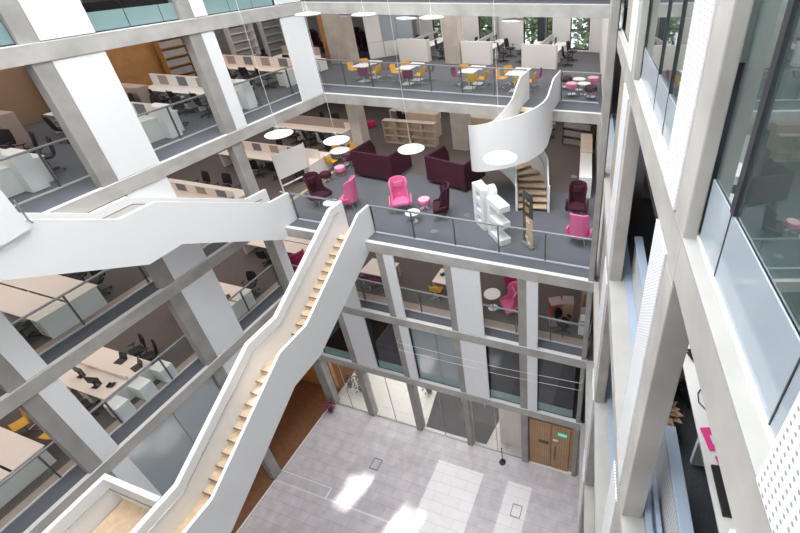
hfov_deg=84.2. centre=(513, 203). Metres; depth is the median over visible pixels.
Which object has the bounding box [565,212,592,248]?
chair
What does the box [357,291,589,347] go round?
trim
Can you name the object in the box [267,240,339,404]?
concrete column
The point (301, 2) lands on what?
trim
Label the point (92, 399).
drawer pedestal
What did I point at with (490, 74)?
cafe chair
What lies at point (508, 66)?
cafe chair
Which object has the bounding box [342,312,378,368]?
panel
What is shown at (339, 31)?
concrete column
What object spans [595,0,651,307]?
wall
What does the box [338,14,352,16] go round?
pendant lamp
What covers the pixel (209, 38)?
panel
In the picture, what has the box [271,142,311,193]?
whiteboard
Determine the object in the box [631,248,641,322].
window pane
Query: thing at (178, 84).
desk
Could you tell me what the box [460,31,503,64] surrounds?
bank
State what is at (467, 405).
concrete column
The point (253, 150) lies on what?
desk
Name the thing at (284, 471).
trim
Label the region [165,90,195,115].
office chair
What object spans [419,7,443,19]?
pendant lamp
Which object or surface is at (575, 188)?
cushion
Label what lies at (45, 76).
concrete column
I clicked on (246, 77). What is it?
office chair
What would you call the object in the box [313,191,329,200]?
seat cushion
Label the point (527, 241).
banner
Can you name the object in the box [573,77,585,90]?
round table
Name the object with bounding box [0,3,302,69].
beam
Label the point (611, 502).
perforated panel
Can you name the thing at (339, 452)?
floor
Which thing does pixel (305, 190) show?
trim
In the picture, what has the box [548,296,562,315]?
storage box
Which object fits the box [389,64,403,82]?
cafe chair
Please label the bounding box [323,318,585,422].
wall
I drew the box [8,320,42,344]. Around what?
office chair
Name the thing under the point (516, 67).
cafe table
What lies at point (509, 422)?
wall
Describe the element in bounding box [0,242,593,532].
floor
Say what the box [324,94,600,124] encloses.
wall
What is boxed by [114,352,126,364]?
laptop
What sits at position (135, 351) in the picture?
office chair
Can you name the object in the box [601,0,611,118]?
concrete column
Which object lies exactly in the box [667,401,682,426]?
potted plant
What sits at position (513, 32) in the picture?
wall
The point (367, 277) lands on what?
cafe chair
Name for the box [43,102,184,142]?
desk
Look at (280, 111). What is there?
trim
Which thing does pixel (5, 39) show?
window
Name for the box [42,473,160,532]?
stair landing
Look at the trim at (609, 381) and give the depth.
10.21 m
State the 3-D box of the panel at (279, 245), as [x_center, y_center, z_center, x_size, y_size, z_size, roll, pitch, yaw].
[-10.227,2.777,19.204,0.500,3.497,0.065,8,32,15]
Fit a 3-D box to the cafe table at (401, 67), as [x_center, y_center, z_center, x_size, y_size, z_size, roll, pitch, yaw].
[-5.454,-6.498,21.671,0.780,0.830,0.720,8,32,15]
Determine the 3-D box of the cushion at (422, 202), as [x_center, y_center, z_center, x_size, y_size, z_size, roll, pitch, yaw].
[-3.957,-0.110,18.770,0.570,0.240,0.542,8,32,15]
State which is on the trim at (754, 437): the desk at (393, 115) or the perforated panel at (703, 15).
the perforated panel at (703, 15)
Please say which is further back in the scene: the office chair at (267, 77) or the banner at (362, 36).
the banner at (362, 36)
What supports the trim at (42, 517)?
attached to the wall at (172, 406)
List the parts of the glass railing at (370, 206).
post, post, post, rail, rail, post, post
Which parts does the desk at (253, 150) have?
leg panel, leg panel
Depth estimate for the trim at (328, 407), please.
21.25 m
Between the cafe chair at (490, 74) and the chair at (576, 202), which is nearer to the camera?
the chair at (576, 202)
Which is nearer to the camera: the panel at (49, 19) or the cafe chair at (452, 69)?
the panel at (49, 19)
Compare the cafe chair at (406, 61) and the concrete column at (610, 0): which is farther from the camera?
the cafe chair at (406, 61)
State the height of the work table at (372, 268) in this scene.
0.808 m
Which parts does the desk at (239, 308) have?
leg panel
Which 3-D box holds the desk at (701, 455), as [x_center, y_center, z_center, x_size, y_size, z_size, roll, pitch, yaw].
[2.682,2.900,5.544,0.870,0.850,3.250,3,31,8]
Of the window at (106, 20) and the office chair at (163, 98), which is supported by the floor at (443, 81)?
the office chair at (163, 98)
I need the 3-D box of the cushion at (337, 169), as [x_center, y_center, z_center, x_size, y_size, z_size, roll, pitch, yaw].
[-8.894,-1.778,21.786,0.570,0.240,0.542,8,32,15]
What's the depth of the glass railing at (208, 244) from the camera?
13.06 m
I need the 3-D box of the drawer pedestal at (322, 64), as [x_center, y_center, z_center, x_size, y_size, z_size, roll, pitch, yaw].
[-11.185,-8.002,24.623,0.440,0.660,0.631,8,32,15]
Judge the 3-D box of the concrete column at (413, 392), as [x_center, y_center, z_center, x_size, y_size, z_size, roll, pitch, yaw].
[-5.190,7.029,20.188,0.330,12.074,0.385,8,32,15]
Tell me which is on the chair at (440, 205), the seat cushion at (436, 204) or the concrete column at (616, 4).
the seat cushion at (436, 204)
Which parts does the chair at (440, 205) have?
armrest, backrest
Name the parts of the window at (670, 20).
pane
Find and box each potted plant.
[322,398,334,412]
[343,374,352,387]
[349,372,370,392]
[421,387,431,394]
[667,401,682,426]
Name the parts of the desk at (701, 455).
leg panel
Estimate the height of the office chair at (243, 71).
1.080 m
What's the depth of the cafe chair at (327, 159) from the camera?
22.03 m
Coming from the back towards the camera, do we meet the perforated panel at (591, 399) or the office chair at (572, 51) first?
the office chair at (572, 51)
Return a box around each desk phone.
[106,382,115,387]
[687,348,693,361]
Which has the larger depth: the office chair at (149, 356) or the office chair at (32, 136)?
the office chair at (149, 356)
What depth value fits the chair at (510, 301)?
18.40 m
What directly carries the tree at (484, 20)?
on the floor
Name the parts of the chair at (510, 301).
backrest, armrest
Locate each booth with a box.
[350,140,411,179]
[424,145,485,191]
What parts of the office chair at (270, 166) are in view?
backrest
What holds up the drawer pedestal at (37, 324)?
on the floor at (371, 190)
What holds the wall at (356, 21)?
on the floor at (443, 81)
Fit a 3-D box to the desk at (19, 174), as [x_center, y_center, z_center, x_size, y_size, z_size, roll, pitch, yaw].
[-16.392,-1.204,12.832,4.810,1.300,1.640,8,32,15]
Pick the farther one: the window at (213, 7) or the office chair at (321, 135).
the office chair at (321, 135)
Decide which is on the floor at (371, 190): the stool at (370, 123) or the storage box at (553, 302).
the stool at (370, 123)
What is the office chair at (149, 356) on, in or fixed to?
on the floor at (160, 325)
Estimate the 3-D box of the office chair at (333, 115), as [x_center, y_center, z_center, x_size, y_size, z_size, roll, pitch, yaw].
[-11.395,-5.154,27.204,0.670,1.080,0.729,-7,31,-9]
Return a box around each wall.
[0,31,206,125]
[0,241,249,418]
[29,302,279,532]
[50,94,325,212]
[80,0,286,54]
[286,228,593,292]
[291,15,617,52]
[301,3,609,17]
[301,361,339,389]
[318,355,579,429]
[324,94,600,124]
[341,307,585,368]
[351,17,387,49]
[498,408,520,448]
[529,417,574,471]
[583,394,585,532]
[593,289,594,532]
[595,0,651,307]
[600,117,621,532]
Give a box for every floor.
[0,102,599,396]
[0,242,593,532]
[5,0,799,291]
[8,47,718,532]
[231,363,579,532]
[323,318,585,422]
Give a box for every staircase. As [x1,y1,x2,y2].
[0,189,296,280]
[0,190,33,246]
[129,201,374,532]
[468,69,560,212]
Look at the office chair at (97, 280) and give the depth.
14.43 m
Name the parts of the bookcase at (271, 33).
panel, panel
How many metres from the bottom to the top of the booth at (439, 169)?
1.450 m
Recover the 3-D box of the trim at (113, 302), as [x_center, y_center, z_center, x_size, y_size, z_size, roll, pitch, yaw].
[-14.011,4.479,12.217,0.300,0.008,15.353,8,32,15]
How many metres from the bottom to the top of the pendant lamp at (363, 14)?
8.822 m
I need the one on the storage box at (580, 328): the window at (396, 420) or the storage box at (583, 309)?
the storage box at (583, 309)
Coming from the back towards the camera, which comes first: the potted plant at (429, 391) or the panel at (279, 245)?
the potted plant at (429, 391)
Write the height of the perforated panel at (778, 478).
3.583 m
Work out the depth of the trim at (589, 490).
12.49 m
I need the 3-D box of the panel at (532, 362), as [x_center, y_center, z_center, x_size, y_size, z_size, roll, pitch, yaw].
[0.792,7.751,18.279,0.440,3.597,0.065,8,32,15]
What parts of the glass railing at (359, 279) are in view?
post, post, rail, post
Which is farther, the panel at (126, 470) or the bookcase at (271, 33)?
the bookcase at (271, 33)
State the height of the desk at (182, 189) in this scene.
1.220 m
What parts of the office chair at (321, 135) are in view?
backrest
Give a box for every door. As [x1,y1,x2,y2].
[529,417,551,466]
[550,423,570,471]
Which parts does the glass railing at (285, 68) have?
post, rail, post, post, post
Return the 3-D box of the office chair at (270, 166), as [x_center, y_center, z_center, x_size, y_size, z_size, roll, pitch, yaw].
[-12.041,-1.752,21.530,0.670,1.080,0.729,4,31,9]
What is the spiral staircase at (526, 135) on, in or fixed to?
on the floor at (371, 190)
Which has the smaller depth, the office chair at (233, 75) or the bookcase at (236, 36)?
the office chair at (233, 75)
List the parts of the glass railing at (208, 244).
post, rail, post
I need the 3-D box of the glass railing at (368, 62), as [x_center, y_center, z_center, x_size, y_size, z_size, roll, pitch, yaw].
[-4.753,-6.054,20.447,11.322,1.300,0.080,8,32,15]
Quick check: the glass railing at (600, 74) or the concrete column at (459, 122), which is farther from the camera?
the concrete column at (459, 122)
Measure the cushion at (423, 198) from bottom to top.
0.014 m
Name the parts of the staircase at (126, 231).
handrail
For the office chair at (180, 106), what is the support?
on the floor at (443, 81)
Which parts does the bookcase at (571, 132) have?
panel, shelf, panel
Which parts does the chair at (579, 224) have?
armrest, backrest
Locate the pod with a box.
[362,14,413,58]
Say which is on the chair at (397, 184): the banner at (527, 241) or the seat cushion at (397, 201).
the seat cushion at (397, 201)
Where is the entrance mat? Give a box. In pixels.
[426,392,498,443]
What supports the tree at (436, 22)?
on the floor
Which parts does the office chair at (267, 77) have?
backrest, seat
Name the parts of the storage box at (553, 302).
lid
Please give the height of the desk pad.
0.030 m
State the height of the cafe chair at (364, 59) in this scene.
0.880 m
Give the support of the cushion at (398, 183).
on the chair at (397, 184)
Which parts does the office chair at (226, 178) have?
backrest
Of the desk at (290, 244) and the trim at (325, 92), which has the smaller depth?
the trim at (325, 92)
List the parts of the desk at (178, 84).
leg panel, leg panel, leg panel, leg panel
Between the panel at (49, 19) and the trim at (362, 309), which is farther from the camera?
the trim at (362, 309)
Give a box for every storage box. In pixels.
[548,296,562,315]
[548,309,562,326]
[562,296,573,325]
[578,314,592,336]
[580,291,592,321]
[580,306,591,320]
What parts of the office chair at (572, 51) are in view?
backrest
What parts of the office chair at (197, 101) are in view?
backrest, seat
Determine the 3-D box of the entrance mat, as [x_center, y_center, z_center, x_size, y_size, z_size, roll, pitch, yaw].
[-2.692,11.588,24.197,4.600,0.016,3.280,8,32,15]
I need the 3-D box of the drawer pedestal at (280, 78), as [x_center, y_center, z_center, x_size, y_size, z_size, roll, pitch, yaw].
[-11.804,-6.426,22.009,0.440,0.660,0.631,8,32,15]
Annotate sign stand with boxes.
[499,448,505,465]
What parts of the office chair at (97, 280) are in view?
seat, backrest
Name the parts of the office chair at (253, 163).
backrest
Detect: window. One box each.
[0,22,15,46]
[86,0,179,32]
[127,376,219,495]
[203,0,272,15]
[324,320,350,359]
[337,365,367,412]
[366,318,403,373]
[376,377,416,427]
[410,328,459,388]
[424,394,467,442]
[431,19,442,36]
[475,407,521,458]
[477,16,491,39]
[487,346,519,404]
[522,17,536,43]
[538,358,575,417]
[546,17,553,37]
[569,18,591,51]
[620,0,627,26]
[641,0,694,149]
[700,0,799,438]
[739,0,799,62]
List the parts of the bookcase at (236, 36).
panel, panel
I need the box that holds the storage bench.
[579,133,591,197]
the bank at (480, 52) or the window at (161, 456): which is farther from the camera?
the bank at (480, 52)
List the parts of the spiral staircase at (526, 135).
newel post, handrail, newel post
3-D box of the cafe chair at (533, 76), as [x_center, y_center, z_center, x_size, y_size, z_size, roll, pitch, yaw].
[0.763,-5.692,19.998,0.516,0.880,0.500,8,32,15]
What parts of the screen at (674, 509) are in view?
rail, rail, rail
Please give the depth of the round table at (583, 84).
19.47 m
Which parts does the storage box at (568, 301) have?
lid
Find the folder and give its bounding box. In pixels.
[700,427,718,464]
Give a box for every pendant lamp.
[236,2,292,139]
[294,1,320,16]
[301,1,349,145]
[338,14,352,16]
[351,0,375,16]
[387,0,423,154]
[396,15,419,19]
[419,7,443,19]
[483,0,516,165]
[501,17,525,22]
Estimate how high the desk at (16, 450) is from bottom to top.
0.800 m
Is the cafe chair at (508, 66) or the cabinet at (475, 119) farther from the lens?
the cabinet at (475, 119)
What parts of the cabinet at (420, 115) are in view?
door, door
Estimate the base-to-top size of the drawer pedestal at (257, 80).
0.660 m
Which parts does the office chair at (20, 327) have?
seat, armrest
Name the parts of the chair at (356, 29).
backrest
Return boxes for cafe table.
[351,63,371,81]
[363,60,381,78]
[396,66,415,85]
[405,62,424,81]
[458,69,477,88]
[467,65,485,84]
[505,71,523,91]
[512,67,531,71]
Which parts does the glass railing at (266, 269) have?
post, post, post, post, post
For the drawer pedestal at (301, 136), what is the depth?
25.99 m
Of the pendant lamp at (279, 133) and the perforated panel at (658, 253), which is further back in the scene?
the pendant lamp at (279, 133)
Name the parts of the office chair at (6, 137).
seat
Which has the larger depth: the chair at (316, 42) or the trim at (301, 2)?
the chair at (316, 42)
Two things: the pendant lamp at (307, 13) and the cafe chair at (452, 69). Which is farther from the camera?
the cafe chair at (452, 69)
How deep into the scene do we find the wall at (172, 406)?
14.86 m
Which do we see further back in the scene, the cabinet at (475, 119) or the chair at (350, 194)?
the cabinet at (475, 119)
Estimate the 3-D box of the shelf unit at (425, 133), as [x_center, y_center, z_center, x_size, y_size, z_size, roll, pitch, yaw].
[-6.060,-4.172,25.009,3.300,1.400,0.420,7,32,14]
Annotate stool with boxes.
[319,170,331,182]
[334,165,345,176]
[366,120,375,127]
[418,196,430,210]
[561,75,571,87]
[565,81,577,94]
[584,84,596,97]
[587,76,598,83]
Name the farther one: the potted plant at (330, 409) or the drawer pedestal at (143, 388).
the potted plant at (330, 409)
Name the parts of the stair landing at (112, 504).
handrail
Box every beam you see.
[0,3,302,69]
[610,8,770,532]
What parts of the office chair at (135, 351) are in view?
seat, backrest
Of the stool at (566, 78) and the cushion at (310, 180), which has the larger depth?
the stool at (566, 78)
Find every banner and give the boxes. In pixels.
[357,31,368,57]
[521,190,534,250]
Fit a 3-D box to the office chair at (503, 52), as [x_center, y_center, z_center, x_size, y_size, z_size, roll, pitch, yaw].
[-0.656,-9.020,25.451,0.729,1.080,0.670,-1,31,1]
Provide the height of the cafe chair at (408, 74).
0.880 m
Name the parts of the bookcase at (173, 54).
panel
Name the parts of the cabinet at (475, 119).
door, door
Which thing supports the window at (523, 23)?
in the wall at (513, 32)
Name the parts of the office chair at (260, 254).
backrest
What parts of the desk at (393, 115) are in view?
leg panel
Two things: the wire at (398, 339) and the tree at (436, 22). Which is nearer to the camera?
the wire at (398, 339)
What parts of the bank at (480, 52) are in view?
leg panel, leg panel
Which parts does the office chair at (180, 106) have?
backrest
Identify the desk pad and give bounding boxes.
[711,464,731,517]
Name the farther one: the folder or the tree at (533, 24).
the tree at (533, 24)
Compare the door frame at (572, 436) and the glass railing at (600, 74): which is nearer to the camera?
the glass railing at (600, 74)
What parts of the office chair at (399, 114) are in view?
backrest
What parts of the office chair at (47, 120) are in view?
backrest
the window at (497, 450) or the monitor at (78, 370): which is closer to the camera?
the monitor at (78, 370)
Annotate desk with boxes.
[0,148,56,197]
[0,275,107,338]
[0,427,56,507]
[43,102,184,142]
[59,347,155,402]
[148,73,257,110]
[168,178,245,198]
[218,141,333,173]
[219,282,255,318]
[222,54,296,87]
[243,236,310,253]
[273,46,321,58]
[274,115,352,145]
[389,108,440,118]
[396,30,443,61]
[521,34,565,69]
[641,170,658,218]
[683,344,734,532]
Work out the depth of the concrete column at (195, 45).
15.77 m
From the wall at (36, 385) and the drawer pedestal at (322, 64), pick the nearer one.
the wall at (36, 385)
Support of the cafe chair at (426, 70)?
on the floor at (443, 81)
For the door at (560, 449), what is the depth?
20.26 m
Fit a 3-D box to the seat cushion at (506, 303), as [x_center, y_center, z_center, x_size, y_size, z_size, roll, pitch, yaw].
[-0.188,4.415,18.559,0.644,0.161,0.713,-12,33,-18]
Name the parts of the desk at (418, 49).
leg panel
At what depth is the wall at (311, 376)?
25.32 m
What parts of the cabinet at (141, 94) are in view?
door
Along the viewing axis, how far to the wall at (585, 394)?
14.69 m
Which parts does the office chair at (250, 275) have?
seat, backrest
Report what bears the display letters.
on the floor at (371, 190)
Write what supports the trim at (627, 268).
attached to the wall at (598, 136)
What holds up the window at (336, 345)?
in the wall at (324, 358)
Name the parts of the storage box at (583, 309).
lid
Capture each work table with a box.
[360,258,400,284]
[432,268,445,293]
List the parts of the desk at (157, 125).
leg panel, leg panel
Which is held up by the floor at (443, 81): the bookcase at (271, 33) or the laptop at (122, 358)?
the bookcase at (271, 33)
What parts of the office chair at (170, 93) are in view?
backrest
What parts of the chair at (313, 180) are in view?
armrest, backrest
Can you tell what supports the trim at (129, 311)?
attached to the wall at (36, 385)
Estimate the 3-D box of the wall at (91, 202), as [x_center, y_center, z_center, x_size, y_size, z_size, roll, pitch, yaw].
[-12.321,-0.002,12.325,0.060,0.430,20.959,8,32,15]
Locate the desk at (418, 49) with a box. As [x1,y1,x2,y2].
[396,30,443,61]
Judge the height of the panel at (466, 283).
3.497 m
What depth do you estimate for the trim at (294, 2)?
12.73 m
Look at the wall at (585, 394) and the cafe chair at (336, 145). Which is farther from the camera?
the cafe chair at (336, 145)
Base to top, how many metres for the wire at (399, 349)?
0.314 m
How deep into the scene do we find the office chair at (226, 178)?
20.06 m
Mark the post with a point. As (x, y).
(319, 19)
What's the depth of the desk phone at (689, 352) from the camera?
5.95 m
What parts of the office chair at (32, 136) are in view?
backrest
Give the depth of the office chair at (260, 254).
21.62 m
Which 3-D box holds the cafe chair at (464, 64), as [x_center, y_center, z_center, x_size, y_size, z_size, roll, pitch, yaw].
[-2.433,-6.672,21.783,0.500,0.880,0.517,-20,36,-29]
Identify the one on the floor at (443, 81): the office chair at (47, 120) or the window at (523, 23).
the office chair at (47, 120)
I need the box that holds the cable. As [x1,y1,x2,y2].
[697,389,705,409]
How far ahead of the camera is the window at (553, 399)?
18.12 m
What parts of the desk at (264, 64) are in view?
leg panel, leg panel, leg panel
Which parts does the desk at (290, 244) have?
leg panel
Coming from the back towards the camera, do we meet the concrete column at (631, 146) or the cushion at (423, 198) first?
the cushion at (423, 198)
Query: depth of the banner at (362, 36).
27.45 m
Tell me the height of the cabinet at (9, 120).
1.250 m
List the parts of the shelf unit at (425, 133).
shelf, shelf, shelf, shelf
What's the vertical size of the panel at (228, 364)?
3.597 m
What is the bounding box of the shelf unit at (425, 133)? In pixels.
[382,118,438,146]
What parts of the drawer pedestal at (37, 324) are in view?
drawer, drawer, drawer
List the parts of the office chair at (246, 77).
backrest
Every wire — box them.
[397,339,582,382]
[399,349,581,390]
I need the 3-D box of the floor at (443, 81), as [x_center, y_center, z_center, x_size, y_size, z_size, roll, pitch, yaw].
[-4.672,-2.624,15.974,36.000,0.028,34.000,8,32,15]
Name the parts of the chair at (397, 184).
backrest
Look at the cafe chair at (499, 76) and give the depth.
20.64 m
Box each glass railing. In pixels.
[0,65,299,206]
[0,265,280,532]
[11,196,233,355]
[290,193,340,222]
[292,264,583,348]
[315,59,527,97]
[369,205,591,268]
[561,71,601,103]
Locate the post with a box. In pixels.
[316,15,331,61]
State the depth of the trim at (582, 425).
17.74 m
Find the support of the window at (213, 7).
in the beam at (47, 51)
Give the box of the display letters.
[472,180,510,245]
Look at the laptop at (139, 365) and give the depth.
15.77 m
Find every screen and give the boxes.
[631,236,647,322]
[643,425,693,532]
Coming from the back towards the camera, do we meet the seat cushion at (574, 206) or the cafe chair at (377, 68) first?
the cafe chair at (377, 68)
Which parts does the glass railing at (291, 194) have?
post, rail, rail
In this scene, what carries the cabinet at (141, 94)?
on the floor at (443, 81)
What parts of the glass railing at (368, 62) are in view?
post, post, rail, rail, post, post, post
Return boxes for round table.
[323,199,336,205]
[330,147,349,165]
[405,208,419,223]
[484,288,500,310]
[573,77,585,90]
[577,82,590,95]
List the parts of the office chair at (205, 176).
backrest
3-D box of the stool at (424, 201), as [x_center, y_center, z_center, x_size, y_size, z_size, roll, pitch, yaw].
[-3.954,-0.012,18.829,0.570,0.492,0.542,8,32,15]
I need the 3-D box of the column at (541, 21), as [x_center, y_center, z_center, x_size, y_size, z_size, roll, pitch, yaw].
[1.764,-11.563,27.148,0.450,3.600,0.450,8,32,15]
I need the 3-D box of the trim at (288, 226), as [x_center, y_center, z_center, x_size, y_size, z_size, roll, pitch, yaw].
[-4.035,1.719,16.386,14.224,0.025,0.165,8,32,15]
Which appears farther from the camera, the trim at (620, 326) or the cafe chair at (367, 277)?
the cafe chair at (367, 277)
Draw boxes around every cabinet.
[0,110,32,148]
[121,83,150,103]
[406,109,441,136]
[470,114,496,124]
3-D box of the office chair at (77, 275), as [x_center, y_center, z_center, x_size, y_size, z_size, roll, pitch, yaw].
[-14.965,2.456,14.605,0.670,1.080,0.729,11,33,20]
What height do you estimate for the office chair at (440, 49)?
1.080 m
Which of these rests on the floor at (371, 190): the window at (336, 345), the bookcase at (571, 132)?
the bookcase at (571, 132)
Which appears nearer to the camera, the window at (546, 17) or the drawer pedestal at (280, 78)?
the drawer pedestal at (280, 78)
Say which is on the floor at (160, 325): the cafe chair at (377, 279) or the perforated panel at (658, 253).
the cafe chair at (377, 279)
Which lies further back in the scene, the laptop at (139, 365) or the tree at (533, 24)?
the tree at (533, 24)
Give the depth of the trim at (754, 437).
2.19 m
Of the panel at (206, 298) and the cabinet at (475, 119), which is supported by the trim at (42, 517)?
the panel at (206, 298)
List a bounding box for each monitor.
[72,367,85,378]
[83,376,101,388]
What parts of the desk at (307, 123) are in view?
leg panel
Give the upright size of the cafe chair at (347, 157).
0.880 m
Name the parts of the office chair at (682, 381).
seat, armrest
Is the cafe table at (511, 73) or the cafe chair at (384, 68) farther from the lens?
the cafe chair at (384, 68)
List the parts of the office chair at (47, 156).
seat, backrest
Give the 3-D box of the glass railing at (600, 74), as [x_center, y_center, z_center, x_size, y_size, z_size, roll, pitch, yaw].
[2.872,-5.008,18.355,1.690,1.300,0.080,8,32,15]
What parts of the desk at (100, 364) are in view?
leg panel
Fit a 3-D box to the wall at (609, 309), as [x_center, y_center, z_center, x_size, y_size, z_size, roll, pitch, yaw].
[1.846,2.045,8.201,0.012,0.365,21.660,3,31,8]
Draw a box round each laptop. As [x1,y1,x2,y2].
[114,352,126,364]
[130,357,142,371]
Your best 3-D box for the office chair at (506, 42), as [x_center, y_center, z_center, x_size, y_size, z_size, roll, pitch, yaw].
[-0.240,-9.722,26.610,0.729,1.080,0.670,14,34,25]
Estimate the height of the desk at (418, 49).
1.300 m
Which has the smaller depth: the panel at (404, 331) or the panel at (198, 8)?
the panel at (198, 8)
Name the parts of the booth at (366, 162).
panel, panel, panel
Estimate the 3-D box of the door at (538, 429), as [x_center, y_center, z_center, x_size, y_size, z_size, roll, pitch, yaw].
[1.260,11.549,20.586,1.040,3.590,0.058,8,32,15]
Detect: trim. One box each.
[0,2,300,49]
[0,242,232,401]
[0,281,279,528]
[23,296,282,532]
[35,243,207,353]
[42,93,323,212]
[236,407,328,532]
[277,471,418,532]
[285,225,594,282]
[291,170,334,200]
[301,2,609,4]
[321,353,581,423]
[324,92,600,114]
[344,305,587,361]
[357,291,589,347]
[578,423,584,499]
[584,360,593,532]
[594,282,609,532]
[601,119,644,532]
[607,358,614,477]
[610,7,771,532]
[610,114,662,532]
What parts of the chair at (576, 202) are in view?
armrest, backrest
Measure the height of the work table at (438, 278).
0.808 m
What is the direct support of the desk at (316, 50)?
on the floor at (443, 81)
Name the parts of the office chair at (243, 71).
backrest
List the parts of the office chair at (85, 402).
seat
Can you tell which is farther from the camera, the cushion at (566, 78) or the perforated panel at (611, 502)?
the cushion at (566, 78)
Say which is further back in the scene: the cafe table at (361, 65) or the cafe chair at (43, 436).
the cafe table at (361, 65)
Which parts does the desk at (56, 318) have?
leg panel, leg panel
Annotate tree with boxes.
[434,19,462,37]
[480,16,492,37]
[525,17,551,43]
[571,18,589,47]
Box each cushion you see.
[307,176,315,183]
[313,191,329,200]
[319,170,331,178]
[334,165,344,168]
[334,167,345,172]
[392,196,408,206]
[393,181,402,186]
[418,196,429,201]
[418,199,430,205]
[433,201,447,209]
[500,299,512,312]
[561,75,571,82]
[565,84,577,89]
[566,81,576,84]
[568,201,584,212]
[573,186,582,191]
[584,84,596,92]
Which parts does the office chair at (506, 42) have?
backrest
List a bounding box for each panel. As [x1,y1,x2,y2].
[0,312,47,380]
[17,0,94,40]
[38,378,118,461]
[52,51,159,179]
[111,456,161,496]
[126,176,206,279]
[181,269,243,355]
[188,0,207,16]
[201,31,246,128]
[222,346,242,374]
[273,240,294,283]
[274,0,299,4]
[279,15,322,100]
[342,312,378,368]
[345,284,361,308]
[382,254,405,318]
[399,326,418,379]
[450,266,484,336]
[460,340,489,398]
[526,280,537,348]
[527,356,537,411]
[577,449,584,532]
[584,368,593,472]
[594,256,606,389]
[601,459,616,532]
[607,83,628,268]
[617,219,666,483]
[627,0,639,73]
[663,0,717,210]
[756,392,799,532]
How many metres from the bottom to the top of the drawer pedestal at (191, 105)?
0.660 m
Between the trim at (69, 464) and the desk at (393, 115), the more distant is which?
the desk at (393, 115)
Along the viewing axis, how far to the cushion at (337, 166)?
21.70 m
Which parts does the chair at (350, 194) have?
armrest, backrest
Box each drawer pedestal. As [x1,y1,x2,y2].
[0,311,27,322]
[31,321,50,336]
[78,391,98,402]
[103,395,136,420]
[127,376,158,400]
[149,360,177,382]
[177,94,197,109]
[248,70,260,83]
[250,159,265,170]
[276,72,285,86]
[295,130,309,139]
[315,58,327,71]
[315,132,329,142]
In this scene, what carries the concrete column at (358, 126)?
on the floor at (371, 190)
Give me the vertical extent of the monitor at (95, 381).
0.471 m
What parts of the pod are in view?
glass panel, panel, post, glass panel, panel, glass panel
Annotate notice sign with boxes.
[538,439,548,444]
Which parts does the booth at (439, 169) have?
panel, panel, panel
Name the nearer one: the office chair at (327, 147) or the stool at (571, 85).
the stool at (571, 85)
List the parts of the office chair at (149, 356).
seat, backrest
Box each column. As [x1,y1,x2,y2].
[0,0,281,479]
[0,354,116,477]
[168,0,329,401]
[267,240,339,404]
[320,14,359,63]
[338,312,377,416]
[345,104,369,147]
[375,252,425,430]
[411,15,420,37]
[441,16,462,63]
[443,265,475,445]
[450,113,470,150]
[492,16,498,38]
[517,279,528,462]
[537,17,545,41]
[571,0,621,476]
[578,0,649,532]
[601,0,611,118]
[611,0,753,532]
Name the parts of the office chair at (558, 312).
backrest, seat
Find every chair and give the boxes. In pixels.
[0,129,15,148]
[7,408,39,436]
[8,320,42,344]
[16,131,49,163]
[37,433,49,439]
[38,136,66,174]
[41,115,69,143]
[67,271,87,279]
[76,396,98,414]
[77,269,111,293]
[128,93,134,101]
[128,333,146,357]
[140,339,157,364]
[148,89,173,109]
[149,94,160,103]
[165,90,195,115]
[171,97,188,125]
[189,92,212,117]
[193,171,209,183]
[215,173,231,187]
[226,66,237,77]
[238,67,260,85]
[240,271,259,293]
[243,75,258,99]
[248,160,265,178]
[254,67,275,89]
[255,251,271,266]
[265,161,281,180]
[272,139,282,144]
[285,127,300,144]
[289,249,303,272]
[300,129,316,146]
[302,171,331,209]
[308,29,323,47]
[317,131,330,148]
[318,145,329,151]
[323,156,336,171]
[331,113,338,118]
[331,145,344,160]
[339,175,360,210]
[342,154,352,169]
[346,62,359,79]
[349,141,354,150]
[353,27,360,49]
[357,67,369,84]
[358,58,370,75]
[359,274,375,290]
[369,64,382,82]
[370,276,382,292]
[382,60,392,78]
[388,175,411,214]
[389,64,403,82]
[396,110,406,118]
[400,60,412,79]
[402,70,413,87]
[414,66,426,85]
[425,62,433,81]
[428,285,442,301]
[433,182,448,220]
[434,41,444,59]
[450,67,462,86]
[459,63,467,82]
[466,73,477,92]
[477,69,488,89]
[488,65,496,84]
[495,69,507,89]
[497,43,508,62]
[500,281,517,319]
[504,38,515,57]
[504,65,513,85]
[504,276,516,291]
[529,72,535,92]
[532,67,542,87]
[554,307,571,336]
[561,46,572,66]
[565,180,588,218]
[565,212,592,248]
[566,41,577,61]
[676,367,691,408]
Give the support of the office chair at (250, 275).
on the floor at (160, 325)
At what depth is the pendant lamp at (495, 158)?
11.74 m
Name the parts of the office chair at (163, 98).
seat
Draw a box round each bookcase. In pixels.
[152,36,197,76]
[223,23,260,55]
[256,18,286,56]
[562,122,596,148]
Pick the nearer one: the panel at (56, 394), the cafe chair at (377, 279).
the panel at (56, 394)
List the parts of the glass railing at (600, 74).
post, rail, rail, post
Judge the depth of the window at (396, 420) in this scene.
23.43 m

